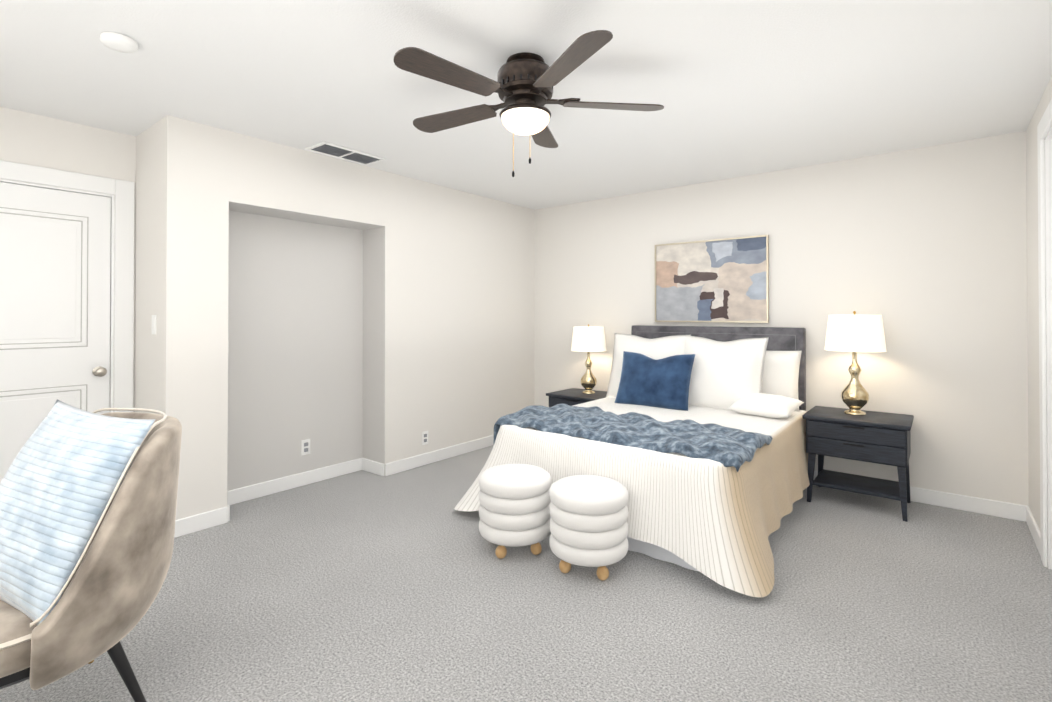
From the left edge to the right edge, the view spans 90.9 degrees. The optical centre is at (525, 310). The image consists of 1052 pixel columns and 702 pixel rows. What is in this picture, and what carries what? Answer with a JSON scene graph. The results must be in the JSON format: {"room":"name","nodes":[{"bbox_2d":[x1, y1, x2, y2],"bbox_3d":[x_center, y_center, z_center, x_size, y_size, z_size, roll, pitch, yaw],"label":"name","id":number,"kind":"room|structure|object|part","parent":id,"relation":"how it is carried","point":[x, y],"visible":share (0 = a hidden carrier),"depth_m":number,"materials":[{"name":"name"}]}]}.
{"room":"bedroom","nodes":[
{"label":"bedroom","id":0,"kind":"room"},
{"bbox_2d":[0,106,114,194],"bbox_3d":[-2.885,-0.928,2.976,0.120,0.400,0.810,0,-1,39],"label":"wall","id":1,"kind":"structure","parent":0,"point":[27,138],"depth_m":3.04,"materials":[{"name":"white paint"}]},
{"bbox_2d":[0,160,134,411],"bbox_3d":[-2.847,0.242,3.000,0.138,2.140,0.910,0,-1,39],"label":"door frame","id":2,"kind":"structure","parent":1,"relation":"attached to","point":[123,296],"depth_m":3.25,"materials":[{"name":"white wood"}]},
{"bbox_2d":[113,132,135,411],"bbox_3d":[-2.598,0.095,3.327,0.120,2.440,0.110,0,-1,39],"label":"wall","id":3,"kind":"structure","parent":0,"point":[125,157],"depth_m":3.31,"materials":[{"name":"white paint"}]},
{"bbox_2d":[134,115,228,519],"bbox_3d":[-2.234,0.095,3.317,0.700,2.440,0.330,0,-1,39],"label":"wall","id":4,"kind":"structure","parent":0,"point":[181,255],"depth_m":3.11,"materials":[{"name":"white paint"}]},
{"bbox_2d":[152,315,156,333],"bbox_3d":[-2.223,0.083,3.091,0.070,0.115,0.009,0,-1,39],"label":"light switch","id":5,"kind":"object","parent":4,"relation":"attached to","point":[154,324],"visible":1,"depth_m":3.08,"materials":[{"name":"white plastic"}]},
{"bbox_2d":[174,506,227,537],"bbox_3d":[-1.960,1.263,3.080,0.014,0.100,0.344,0,-1,39],"label":"baseboard","id":6,"kind":"structure","parent":4,"relation":"attached to","point":[199,522],"depth_m":3.09,"materials":[{"name":"white"}]},
{"bbox_2d":[227,212,228,506],"bbox_3d":[-1.974,0.315,3.321,0.298,2.000,0.003,0,-1,39],"label":"wall","id":7,"kind":"structure","parent":0,"point":[228,297],"depth_m":3.23,"materials":[{"name":"white paint"}]},
{"bbox_2d":[228,505,229,521],"bbox_3d":[-1.968,1.265,3.320,0.300,0.100,0.014,0,-1,39],"label":"baseboard","id":8,"kind":"structure","parent":7,"relation":"attached to","point":[228,513],"depth_m":3.23,"materials":[{"name":"white"}]},
{"bbox_2d":[228,211,362,490],"bbox_3d":[-1.882,0.100,3.997,0.400,2.440,1.170,0,-1,39],"label":"wall","id":9,"kind":"structure","parent":0,"point":[295,338],"depth_m":3.85,"materials":[{"name":"white paint"}]},
{"bbox_2d":[228,458,361,505],"bbox_3d":[-1.721,1.269,3.858,0.014,0.100,1.142,0,-1,39],"label":"baseboard","id":10,"kind":"structure","parent":9,"relation":"attached to","point":[249,492],"depth_m":3.83,"materials":[{"name":"white wood"}]},
{"bbox_2d":[301,439,309,455],"bbox_3d":[-1.669,1.035,3.928,0.009,0.115,0.070,0,-1,39],"label":"outlet","id":11,"kind":"object","parent":9,"relation":"attached to","point":[305,447],"visible":1,"depth_m":3.92,"materials":[{"name":"white plastic"}]},
{"bbox_2d":[229,201,383,229],"bbox_3d":[-1.610,-0.680,3.784,0.298,0.003,1.170,0,-1,39],"label":"ceiling","id":12,"kind":"structure","parent":0,"point":[267,211],"depth_m":3.73,"materials":[{"name":"white paint"}]},
{"bbox_2d":[363,226,384,475],"bbox_3d":[-1.245,0.322,4.232,0.298,2.000,0.003,0,-1,39],"label":"wall","id":13,"kind":"structure","parent":0,"point":[373,344],"depth_m":4.23,"materials":[{"name":"white paint"}]},
{"bbox_2d":[362,458,383,476],"bbox_3d":[-1.250,1.272,4.218,0.300,0.100,0.014,0,-1,39],"label":"baseboard","id":14,"kind":"structure","parent":13,"relation":"attached to","point":[373,467],"depth_m":4.20,"materials":[{"name":"white wood"}]},
{"bbox_2d":[229,131,533,463],"bbox_3d":[-1.156,0.105,4.664,0.700,2.440,3.120,0,-1,39],"label":"wall","id":15,"kind":"structure","parent":0,"point":[459,316],"depth_m":4.54,"materials":[{"name":"white paint"}]},
{"bbox_2d":[422,431,427,444],"bbox_3d":[-0.866,1.094,4.450,0.009,0.115,0.070,0,-1,39],"label":"outlet","id":16,"kind":"object","parent":15,"relation":"attached to","point":[424,437],"visible":1,"depth_m":4.45,"materials":[{"name":"white plastic"}]},
{"bbox_2d":[385,435,493,475],"bbox_3d":[-0.516,1.277,4.883,0.014,0.100,1.936,0,-1,39],"label":"baseboard","id":17,"kind":"structure","parent":15,"relation":"attached to","point":[401,465],"depth_m":4.54,"materials":[{"name":"white wood"}]},
{"bbox_2d":[0,445,1051,701],"bbox_3d":[0.222,1.355,2.103,6.040,0.100,5.620,0,-1,39],"label":"floor","id":18,"kind":"structure","parent":0,"point":[372,587],"depth_m":2.23,"materials":[{"name":"carpet"}]},
{"bbox_2d":[0,399,181,701],"bbox_3d":[-1.521,0.809,1.598,0.714,0.993,0.762,0,-1,34],"label":"chair","id":19,"kind":"object","parent":18,"relation":"on","point":[88,502],"visible":1,"depth_m":1.52,"materials":[{"name":"fabric"}]},
{"bbox_3d":[-1.560,0.899,1.539,0.585,0.134,0.614,0,-1,34],"label":"seat","id":20,"kind":"part","parent":19,"relation":"part of","materials":[{"name":"fabric"}]},
{"bbox_2d":[0,399,155,625],"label":"pillow","id":21,"kind":"object","parent":19,"relation":"on","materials":[{"name":"blue fabric"}]},
{"label":"leg","id":22,"kind":"part","parent":19,"relation":"part of","materials":[{"name":"black metal"}]},
{"bbox_2d":[479,464,550,558],"bbox_3d":[-0.060,1.098,2.857,0.400,0.427,0.400,0,0,-13],"label":"ottoman","id":23,"kind":"object","parent":18,"relation":"on","point":[514,500],"visible":0.96,"depth_m":2.70,"materials":[{"name":"white fabric"}]},
{"bbox_2d":[546,388,606,406],"bbox_3d":[0.567,1.057,4.936,0.600,0.540,0.470,0,-1,39],"label":"nightstand","id":24,"kind":"object","parent":18,"relation":"on","point":[572,396],"visible":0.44,"depth_m":4.86,"materials":[{"name":"black wood"}]},
{"bbox_3d":[0.431,0.865,4.768,0.548,0.097,0.016,0,-1,39],"label":"drawer","id":25,"kind":"part","parent":24,"relation":"part of","materials":[{"name":"black wood"}]},
{"bbox_2d":[571,324,605,393],"bbox_3d":[0.598,0.458,4.948,0.335,0.658,0.335,0,-1,39],"label":"lamp","id":26,"kind":"object","parent":24,"relation":"on","point":[588,339],"visible":1,"depth_m":4.84,"materials":[{"name":"white fabric"}]},
{"bbox_3d":[0.598,0.268,4.949,0.335,0.228,0.335,0,-1,39],"label":"lamp shade","id":27,"kind":"part","parent":26,"relation":"part of","materials":[{"name":"white fabric"}]},
{"bbox_2d":[549,475,627,580],"bbox_3d":[0.319,1.096,2.642,0.400,0.427,0.400,0,0,22],"label":"ottoman","id":28,"kind":"object","parent":18,"relation":"on","point":[588,524],"visible":1,"depth_m":2.49,"materials":[{"name":"white fabric"}]},
{"bbox_2d":[454,325,809,596],"bbox_3d":[0.904,0.722,3.597,1.891,1.190,2.142,0,-1,39],"label":"bed","id":29,"kind":"object","parent":18,"relation":"on","point":[692,439],"visible":0.98,"depth_m":3.09,"materials":[{"name":"fabric"},{"name":"dark wood"}]},
{"bbox_2d":[493,403,772,471],"bbox_3d":[0.621,0.780,3.215,1.562,0.249,0.737,0,-1,39],"label":"throw","id":30,"kind":"object","parent":29,"relation":"on","point":[726,449],"depth_m":2.94,"materials":[{"name":"blue fabric"}]},
{"bbox_3d":[1.563,0.638,4.391,1.440,1.010,0.080,0,-1,39],"label":"headboard","id":31,"kind":"part","parent":29,"relation":"part of","materials":[{"name":"fabric"}]},
{"bbox_2d":[802,406,913,521],"bbox_3d":[2.284,1.017,3.561,0.600,0.600,0.470,0,-1,39],"label":"nightstand","id":32,"kind":"object","parent":18,"relation":"on","point":[884,438],"visible":0.98,"depth_m":3.43,"materials":[{"name":"black wood"}]},
{"bbox_3d":[1.972,1.149,3.577,0.051,0.335,0.051,0,-1,39],"label":"leg","id":33,"kind":"part","parent":32,"relation":"part of","materials":[{"name":"black wood"}]},
{"bbox_3d":[2.209,1.152,3.873,0.051,0.335,0.051,0,-1,39],"label":"leg","id":34,"kind":"part","parent":32,"relation":"part of","materials":[{"name":"black wood"}]},
{"bbox_3d":[2.142,0.763,3.385,0.120,0.012,0.007,0,-1,39],"label":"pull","id":35,"kind":"part","parent":32,"relation":"part of","materials":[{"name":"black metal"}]},
{"bbox_3d":[2.142,0.877,3.385,0.120,0.012,0.007,0,-1,39],"label":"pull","id":36,"kind":"part","parent":32,"relation":"part of","materials":[{"name":"black metal"}]},
{"bbox_2d":[824,311,886,415],"bbox_3d":[2.284,0.359,3.598,0.364,0.715,0.364,0,-1,39],"label":"lamp","id":37,"kind":"object","parent":32,"relation":"on","point":[854,334],"visible":1,"depth_m":3.51,"materials":[{"name":"white fabric"}]},
{"bbox_3d":[2.284,0.152,3.600,0.364,0.248,0.364,0,-1,39],"label":"lamp shade","id":38,"kind":"part","parent":37,"relation":"part of","materials":[{"name":"white fabric"}]},
{"bbox_3d":[2.149,0.803,3.393,0.548,0.108,0.016,0,-1,39],"label":"drawer","id":39,"kind":"part","parent":32,"relation":"part of","materials":[{"name":"black wood"}]},
{"bbox_3d":[2.149,0.918,3.392,0.548,0.110,0.016,0,-1,39],"label":"drawer","id":40,"kind":"part","parent":32,"relation":"part of","materials":[{"name":"black wood"}]},
{"bbox_2d":[813,469,900,500],"bbox_3d":[2.288,1.191,3.564,0.500,0.022,0.380,0,-1,39],"label":"shelf","id":41,"kind":"object","parent":32,"relation":"attached to","point":[883,488],"depth_m":3.54,"materials":[{"name":"black wood"}]},
{"bbox_3d":[2.369,1.147,3.259,0.051,0.335,0.051,0,-1,39],"label":"leg","id":42,"kind":"part","parent":32,"relation":"part of","materials":[{"name":"black wood"}]},
{"bbox_3d":[2.606,1.149,3.555,0.051,0.335,0.051,0,-1,39],"label":"leg","id":43,"kind":"part","parent":32,"relation":"part of","materials":[{"name":"black wood"}]},
{"bbox_2d":[0,0,1051,209],"bbox_3d":[0.222,-1.184,2.123,6.040,0.100,5.620,0,-1,39],"label":"ceiling","id":44,"kind":"structure","parent":0,"point":[737,88],"depth_m":2.52,"materials":[{"name":"white paint"}]},
{"bbox_2d":[100,32,137,52],"bbox_3d":[-1.696,-1.115,2.159,0.128,0.037,0.128,0,-1,39],"label":"smoke detector","id":45,"kind":"object","parent":44,"relation":"attached to","point":[118,42],"visible":1,"depth_m":2.13,"materials":[{"name":"white plastic"}]},
{"bbox_2d":[305,141,384,165],"bbox_3d":[-1.278,-1.114,3.689,0.240,0.014,0.490,0,-1,39],"label":"ceiling vent","id":46,"kind":"object","parent":44,"relation":"in","point":[341,152],"visible":1,"depth_m":3.66,"materials":[{"name":"white plastic"}]},
{"bbox_2d":[393,30,663,176],"bbox_3d":[-0.042,-0.866,2.347,1.226,0.532,1.226,0,-1,39],"label":"fan","id":47,"kind":"object","parent":44,"relation":"hanging from","point":[523,84],"visible":1,"depth_m":2.25,"materials":[{"name":"brown wood"}]},
{"bbox_3d":[-0.308,-0.950,2.074,0.470,0.006,0.136,0,-12,-42],"label":"blade","id":48,"kind":"part","parent":47,"relation":"part of","materials":[{"name":"brown wood"}]},
{"bbox_3d":[-0.362,-0.946,2.557,0.470,0.006,0.136,0,-12,30],"label":"blade","id":49,"kind":"part","parent":47,"relation":"part of","materials":[{"name":"brown wood"}]},
{"bbox_3d":[-0.057,-0.755,2.330,0.003,0.250,0.003,0,-1,39],"label":"chain","id":50,"kind":"part","parent":47,"relation":"part of","materials":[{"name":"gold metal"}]},
{"bbox_3d":[-0.003,-1.049,2.353,0.254,0.165,0.254,0,-1,39],"label":"motor","id":51,"kind":"part","parent":47,"relation":"part of","materials":[{"name":"brown metal"}]},
{"bbox_3d":[0.081,-0.945,2.757,0.136,0.006,0.470,11,2,12],"label":"blade","id":52,"kind":"part","parent":47,"relation":"part of","materials":[{"name":"brown wood"}]},
{"label":"blade","id":53,"kind":"part","parent":47,"relation":"part of","materials":[{"name":"brown wood"}]},
{"bbox_3d":[0.408,-0.947,2.398,0.470,0.006,0.136,0,11,-6],"label":"blade","id":54,"kind":"part","parent":47,"relation":"part of","materials":[{"name":"brown wood"}]},
{"bbox_2d":[534,131,1028,505],"bbox_3d":[1.941,0.102,4.259,6.040,2.440,0.120,0,-1,39],"label":"wall","id":55,"kind":"structure","parent":0,"point":[922,251],"depth_m":3.70,"materials":[{"name":"white paint"}]},
{"bbox_2d":[655,235,768,322],"bbox_3d":[1.568,-0.254,4.461,0.970,0.705,0.030,0,-1,39],"label":"painting","id":56,"kind":"object","parent":55,"relation":"attached to","point":[722,280],"visible":0.94,"depth_m":4.42,"materials":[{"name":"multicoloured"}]},
{"bbox_3d":[1.195,-0.252,4.760,0.012,0.681,0.030,0,-1,39],"label":"frame","id":57,"kind":"part","parent":56,"relation":"part of","materials":[{"name":"beige wood"}]},
{"bbox_3d":[1.568,-0.600,4.463,0.970,0.012,0.030,0,-1,39],"label":"frame","id":58,"kind":"part","parent":56,"relation":"part of","materials":[{"name":"beige"}]},
{"bbox_3d":[1.568,0.093,4.458,0.970,0.012,0.030,0,-1,39],"label":"frame","id":59,"kind":"part","parent":56,"relation":"part of","materials":[{"name":"beige"}]},
{"bbox_3d":[1.942,-0.256,4.161,0.012,0.681,0.030,0,-1,39],"label":"frame","id":60,"kind":"part","parent":56,"relation":"part of","materials":[{"name":"beige wood"}]},
{"bbox_2d":[813,470,1028,521],"bbox_3d":[1.607,1.274,4.432,3.890,0.100,0.014,0,-1,39],"label":"baseboard","id":61,"kind":"structure","parent":55,"relation":"attached to","point":[1007,510],"depth_m":3.39,"materials":[{"name":"white wood"}]},
{"bbox_2d":[1026,76,1051,529],"bbox_3d":[2.677,0.089,2.575,0.115,2.440,1.590,0,-1,39],"label":"wall","id":62,"kind":"structure","parent":0,"point":[1033,316],"depth_m":3.01,"materials":[{"name":"white paint"}]},
{"bbox_2d":[1026,506,1040,555],"bbox_3d":[2.916,1.262,2.967,0.014,0.100,0.636,0,-1,39],"label":"baseboard","id":63,"kind":"structure","parent":62,"relation":"attached to","point":[1033,526],"depth_m":2.96,"materials":[{"name":"white"}]},
{"bbox_2d":[1037,99,1051,568],"bbox_3d":[2.468,0.162,2.325,0.135,2.290,0.940,0,-1,39],"label":"door frame","id":64,"kind":"structure","parent":62,"relation":"attached to","point":[1042,356],"depth_m":2.64,"materials":[{"name":"white wood"}]},
{"bbox_3d":[-3.454,0.087,2.258,0.120,2.440,1.010,0,-1,39],"label":"wall","id":65,"kind":"structure","parent":0,"visible":0},
{"bbox_2d":[0,182,110,413],"bbox_3d":[-2.862,0.293,2.948,0.036,2.013,0.780,0,-1,39],"label":"door","id":66,"kind":"structure","parent":65,"relation":"in","point":[20,369],"depth_m":3.12,"materials":[{"name":"white wood"}]},
{"bbox_2d":[0,389,80,396],"bbox_3d":[-2.847,0.477,2.935,0.001,0.006,0.506,0,-1,39],"label":"groove","id":67,"kind":"object","parent":66,"relation":"attached to","point":[40,393],"visible":1,"depth_m":2.99,"materials":[{"name":"grey wood"}]},
{"bbox_2d":[0,341,81,344],"bbox_3d":[-2.847,0.187,2.937,0.001,0.006,0.506,0,-1,39],"label":"groove","id":68,"kind":"object","parent":66,"relation":"attached to","point":[40,343],"visible":1,"depth_m":2.99,"materials":[{"name":"grey wood"}]},
{"bbox_2d":[0,212,82,221],"bbox_3d":[-2.847,-0.543,2.943,0.001,0.006,0.506,0,-1,39],"label":"groove","id":69,"kind":"object","parent":66,"relation":"attached to","point":[40,216],"visible":1,"depth_m":2.99,"materials":[{"name":"grey wood"}]},
{"bbox_2d":[0,385,85,410],"bbox_3d":[-2.845,0.761,2.931,0.006,0.618,0.550,0,-1,39],"label":"molding","id":70,"kind":"structure","parent":66,"relation":"attached to","point":[41,390],"depth_m":3.04,"materials":[{"name":"white wood"}]},
{"bbox_3d":[-2.680,0.773,3.137,0.006,0.596,0.022,0,-1,39],"label":"left door mould","id":71,"kind":"part","parent":70,"relation":"part of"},
{"bbox_2d":[0,208,86,348],"bbox_3d":[-2.845,-0.178,2.938,0.006,0.780,0.550,0,-1,39],"label":"molding","id":72,"kind":"structure","parent":66,"relation":"attached to","point":[84,288],"depth_m":3.13,"materials":[{"name":"white wood"}]},
{"bbox_3d":[-2.845,-0.557,2.941,0.006,0.022,0.550,0,-1,39],"label":"left door mould","id":73,"kind":"part","parent":72,"relation":"part of","materials":[{"name":"white wood"}]},
{"bbox_3d":[-2.845,0.201,2.935,0.006,0.022,0.550,0,-1,39],"label":"left door mould","id":74,"kind":"part","parent":72,"relation":"part of","materials":[{"name":"white wood"}]},
{"bbox_2d":[0,384,86,391],"bbox_3d":[-2.847,0.449,2.935,0.001,0.006,0.562,0,-1,39],"label":"groove","id":75,"kind":"object","parent":66,"relation":"attached to","point":[43,388],"visible":1,"depth_m":3.00,"materials":[{"name":"grey wood"}]},
{"bbox_2d":[0,346,87,349],"bbox_3d":[-2.847,0.215,2.937,0.001,0.006,0.562,0,-1,39],"label":"groove","id":76,"kind":"object","parent":66,"relation":"attached to","point":[43,347],"visible":1,"depth_m":3.00,"materials":[{"name":"grey wood"}]},
{"bbox_2d":[0,207,88,217],"bbox_3d":[-2.847,-0.571,2.943,0.001,0.006,0.562,0,-1,39],"label":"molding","id":77,"kind":"structure","parent":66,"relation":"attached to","point":[43,212],"depth_m":3.00,"materials":[{"name":"grey wood"}]},
{"bbox_2d":[80,222,82,340],"bbox_3d":[-2.691,-0.176,3.135,0.001,0.724,0.006,0,-1,39],"label":"groove","id":78,"kind":"object","parent":66,"relation":"attached to","point":[81,280],"visible":1,"depth_m":3.13,"materials":[{"name":"grey wood"}]},
{"bbox_2d":[86,218,88,345],"bbox_3d":[-2.674,-0.176,3.157,0.001,0.780,0.006,0,-1,39],"label":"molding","id":79,"kind":"structure","parent":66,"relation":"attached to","point":[87,280],"depth_m":3.16,"materials":[{"name":"grey wood"}]}
]}

